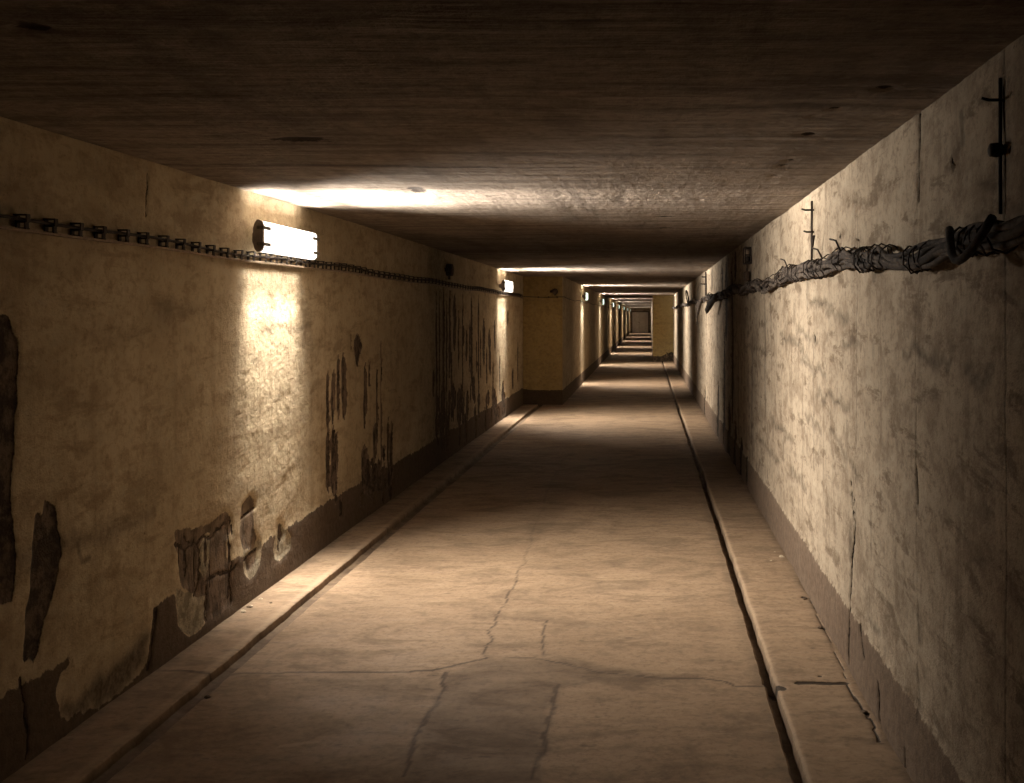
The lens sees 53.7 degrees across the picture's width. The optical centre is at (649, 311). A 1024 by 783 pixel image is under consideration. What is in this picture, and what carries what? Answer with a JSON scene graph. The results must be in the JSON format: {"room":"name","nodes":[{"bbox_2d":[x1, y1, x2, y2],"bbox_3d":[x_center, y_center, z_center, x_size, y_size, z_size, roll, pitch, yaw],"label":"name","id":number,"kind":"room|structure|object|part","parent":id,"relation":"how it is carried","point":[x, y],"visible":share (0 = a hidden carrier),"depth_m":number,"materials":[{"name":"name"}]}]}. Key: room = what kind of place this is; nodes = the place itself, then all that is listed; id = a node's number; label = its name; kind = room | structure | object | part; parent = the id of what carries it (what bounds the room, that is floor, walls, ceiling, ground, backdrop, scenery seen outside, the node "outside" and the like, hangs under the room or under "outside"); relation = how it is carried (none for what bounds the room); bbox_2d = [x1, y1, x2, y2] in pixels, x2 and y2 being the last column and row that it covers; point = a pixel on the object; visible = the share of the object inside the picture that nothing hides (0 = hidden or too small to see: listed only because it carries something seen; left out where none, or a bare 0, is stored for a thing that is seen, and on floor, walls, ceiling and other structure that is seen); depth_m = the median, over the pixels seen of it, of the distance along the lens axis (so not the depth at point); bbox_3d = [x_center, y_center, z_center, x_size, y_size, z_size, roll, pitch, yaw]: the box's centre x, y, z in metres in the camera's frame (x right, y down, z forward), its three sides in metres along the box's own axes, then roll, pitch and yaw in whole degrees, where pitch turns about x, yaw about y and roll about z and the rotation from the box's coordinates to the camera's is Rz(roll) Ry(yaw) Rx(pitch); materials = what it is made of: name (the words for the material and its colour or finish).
{"room":"underground tunnel","nodes":[
{"label":"underground tunnel","id":0,"kind":"room"},
{"bbox_2d":[0,116,522,781],"bbox_3d":[-2.356,0.546,5.825,0.050,2.502,25.650,0,0,0],"label":"wall","id":1,"kind":"structure","parent":0,"point":[181,434],"depth_m":4.92,"materials":[{"name":"beige paint"}]},
{"bbox_2d":[252,219,319,259],"bbox_3d":[-2.282,-0.438,6.185,0.140,0.186,0.970,0,0,0],"label":"wall lamp","id":2,"kind":"object","parent":1,"relation":"attached to","point":[267,237],"visible":1,"depth_m":6.06,"materials":[{"name":"white"}]},
{"bbox_2d":[0,214,619,309],"bbox_3d":[-1.802,-0.233,30.846,0.782,0.268,57.302,0,0,1],"label":"cable","id":3,"kind":"object","parent":1,"relation":"attached to","point":[17,218],"visible":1,"depth_m":5.00,"materials":[{"name":"rubber"}]},
{"bbox_3d":[-2.326,-0.281,10.350,0.041,0.057,16.300,0,0,0],"label":"rail","id":4,"kind":"part","parent":3,"relation":"part of","materials":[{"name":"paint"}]},
{"bbox_2d":[445,264,453,279],"bbox_3d":[-2.321,-0.468,11.517,0.086,0.182,0.194,0,0,0],"label":"box","id":5,"kind":"object","parent":1,"relation":"attached to","point":[449,269],"visible":1,"depth_m":11.49,"materials":[{"name":"metal"}]},
{"bbox_3d":[-2.287,-0.487,11.542,0.018,0.141,0.141,0,0,0],"label":"lid","id":6,"kind":"part","parent":5,"relation":"part of","materials":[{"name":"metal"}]},
{"bbox_2d":[499,280,513,292],"bbox_3d":[-2.310,-0.410,15.900,0.140,0.186,0.970,0,0,0],"label":"wall lamp","id":7,"kind":"object","parent":1,"relation":"attached to","point":[506,286],"visible":1,"depth_m":15.63,"materials":[{"name":"metal"}]},
{"bbox_2d":[504,280,512,291],"bbox_3d":[-2.270,-0.410,15.900,0.040,0.180,0.910,0,0,0],"label":"diffuser","id":8,"kind":"object","parent":7,"relation":"attached to","point":[508,285],"depth_m":15.83,"materials":[{"name":"white"}]},
{"bbox_2d":[0,333,912,782],"bbox_3d":[-0.847,1.874,44.000,3.654,0.371,102.000,0,0,0],"label":"floor","id":9,"kind":"structure","parent":0,"point":[588,589],"depth_m":5.06,"materials":[{"name":"concrete"}]},
{"bbox_2d":[0,0,1023,307],"bbox_3d":[-0.847,-0.560,44.000,3.634,0.324,102.000,0,0,0],"label":"ceiling","id":10,"kind":"structure","parent":0,"point":[620,150],"depth_m":3.37,"materials":[{"name":"concrete"}]},
{"bbox_2d":[523,276,562,406],"bbox_3d":[-2.007,0.565,18.650,0.740,2.465,0.004,0,0,0],"label":"wall","id":11,"kind":"structure","parent":0,"point":[542,317],"depth_m":18.65,"materials":[{"name":"yellow paint"}]},
{"bbox_2d":[550,289,557,294],"bbox_3d":[-1.796,-0.374,18.619,0.148,0.130,0.086,0,0,0],"label":"box","id":12,"kind":"object","parent":11,"relation":"attached to","point":[554,291],"visible":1,"depth_m":18.58,"materials":[{"name":"metal"}]},
{"bbox_2d":[562,277,629,403],"bbox_3d":[-1.770,0.698,56.825,0.270,2.732,76.350,0,0,0],"label":"wall","id":13,"kind":"structure","parent":0,"point":[591,333],"depth_m":26.09,"materials":[{"name":"beige paint"}]},
{"bbox_2d":[581,292,588,299],"bbox_3d":[-1.599,-0.381,24.300,0.140,0.186,0.970,0,0,0],"label":"wall lamp","id":14,"kind":"object","parent":13,"relation":"attached to","point":[585,295],"visible":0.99,"depth_m":23.99,"materials":[{"name":"white"}]},
{"bbox_2d":[630,308,650,332],"bbox_3d":[-0.905,0.832,94.999,2.000,2.465,0.005,0,0,0],"label":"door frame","id":15,"kind":"structure","parent":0,"point":[632,309],"depth_m":95.00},
{"bbox_2d":[631,311,648,332],"bbox_3d":[-0.925,0.965,94.909,1.680,2.080,0.121,0,0,0],"label":"door","id":16,"kind":"structure","parent":15,"relation":"in","point":[639,319],"depth_m":94.91,"materials":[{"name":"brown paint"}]},
{"bbox_2d":[651,297,652,356],"bbox_3d":[0.099,0.729,65.500,0.012,2.672,59.000,0,0,0],"label":"wall","id":17,"kind":"structure","parent":0,"point":[652,297],"depth_m":40.65,"materials":[{"name":"beige concrete"}]},
{"bbox_2d":[653,295,673,362],"bbox_3d":[0.477,0.625,36.000,0.750,2.465,0.003,0,0,0],"label":"wall","id":18,"kind":"structure","parent":0,"point":[663,313],"depth_m":36.00,"materials":[{"name":"yellow paint"}]},
{"bbox_2d":[673,35,1023,782],"bbox_3d":[0.918,0.577,14.500,0.067,2.563,43.000,0,0,0],"label":"wall","id":19,"kind":"structure","parent":0,"point":[874,421],"depth_m":3.70,"materials":[{"name":"beige concrete"}]},
{"bbox_2d":[700,272,706,294],"bbox_3d":[0.872,-0.423,16.201,0.107,0.456,0.029,0,0,0],"label":"bar","id":20,"kind":"object","parent":19,"relation":"attached to","point":[705,276],"visible":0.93,"depth_m":16.19,"materials":[{"name":"metal"}]},
{"bbox_2d":[743,247,751,280],"bbox_3d":[0.919,-0.415,9.350,0.077,0.380,0.200,0,0,0],"label":"junction box","id":21,"kind":"object","parent":19,"relation":"attached to","point":[748,253],"visible":0.96,"depth_m":9.30,"materials":[{"name":"metal"}]},
{"bbox_2d":[801,201,813,243],"bbox_3d":[0.915,-0.478,5.771,0.078,0.330,0.015,0,0,3],"label":"bar","id":22,"kind":"object","parent":19,"relation":"attached to","point":[811,209],"visible":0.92,"depth_m":5.76,"materials":[{"name":"metal"}]},
{"bbox_2d":[672,214,1023,324],"bbox_3d":[0.819,-0.124,18.100,0.178,0.702,35.004,0,0,0],"label":"cable bundle","id":23,"kind":"object","parent":19,"relation":"attached to","point":[991,235],"visible":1,"depth_m":3.49,"materials":[{"name":"rubber"}]},
{"bbox_2d":[981,78,1003,213],"bbox_3d":[0.920,-0.444,2.665,0.068,0.364,0.040,0,0,0],"label":"bar","id":24,"kind":"object","parent":19,"relation":"attached to","point":[994,149],"visible":0.99,"depth_m":2.66,"materials":[{"name":"metal"}]},
{"bbox_3d":[0.923,-0.433,2.665,0.037,0.039,0.040,0,0,0],"label":"knob","id":25,"kind":"part","parent":24,"relation":"part of","materials":[{"name":"metal"}]}
]}

